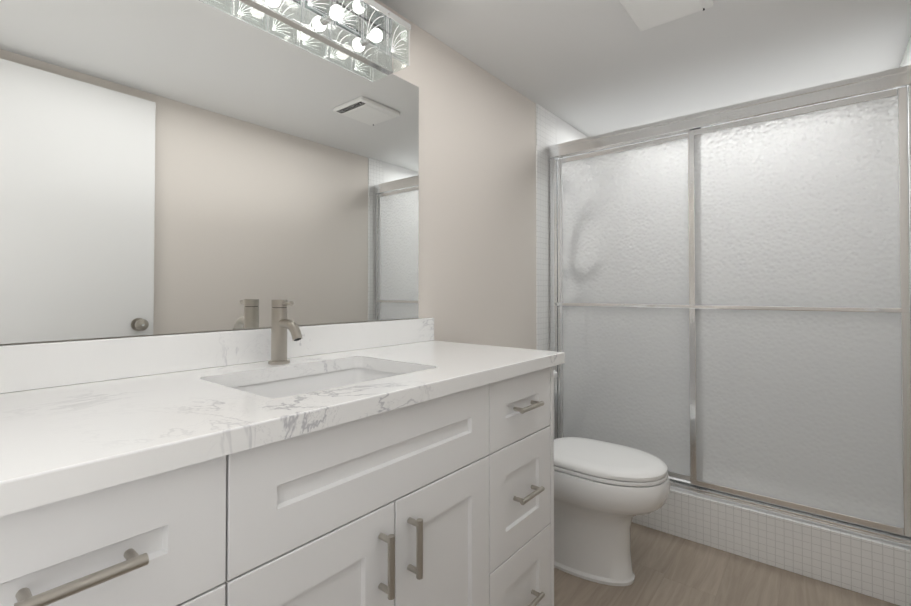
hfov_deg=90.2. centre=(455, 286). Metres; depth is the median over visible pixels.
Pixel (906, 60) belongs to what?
wall panel
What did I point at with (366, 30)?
vanity light
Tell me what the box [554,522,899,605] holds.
floor
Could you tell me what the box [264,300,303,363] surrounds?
faucet
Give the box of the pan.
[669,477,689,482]
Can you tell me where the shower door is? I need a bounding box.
[548,65,910,547]
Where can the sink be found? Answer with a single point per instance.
(284, 383)
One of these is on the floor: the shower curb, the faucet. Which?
the shower curb
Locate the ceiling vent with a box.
[619,0,713,30]
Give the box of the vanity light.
[245,0,410,73]
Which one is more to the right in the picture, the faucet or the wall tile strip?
the wall tile strip
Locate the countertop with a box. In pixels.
[0,340,564,503]
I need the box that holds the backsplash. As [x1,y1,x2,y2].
[0,318,433,391]
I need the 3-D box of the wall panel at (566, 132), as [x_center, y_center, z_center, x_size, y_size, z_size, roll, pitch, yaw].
[0.829,-0.856,2.986,0.008,0.300,0.750,-1,-1,39]
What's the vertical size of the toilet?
0.764 m
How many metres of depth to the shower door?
2.00 m
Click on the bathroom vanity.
(283, 460)
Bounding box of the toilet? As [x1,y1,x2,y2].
[553,370,669,585]
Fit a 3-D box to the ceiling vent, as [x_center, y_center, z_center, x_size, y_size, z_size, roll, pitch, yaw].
[0.738,-1.011,1.599,0.255,0.030,0.285,-1,-1,39]
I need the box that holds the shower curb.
[632,487,910,605]
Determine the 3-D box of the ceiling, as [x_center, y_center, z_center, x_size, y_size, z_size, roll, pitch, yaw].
[0.598,-1.077,1.498,1.725,0.100,3.560,-1,-1,39]
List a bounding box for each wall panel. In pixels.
[556,116,586,143]
[900,36,910,66]
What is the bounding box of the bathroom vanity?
[0,360,564,605]
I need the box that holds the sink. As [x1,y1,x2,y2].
[220,360,415,395]
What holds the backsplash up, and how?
attached to the bathroom
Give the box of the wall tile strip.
[536,103,555,350]
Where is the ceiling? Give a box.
[379,0,910,136]
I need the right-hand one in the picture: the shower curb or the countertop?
the shower curb

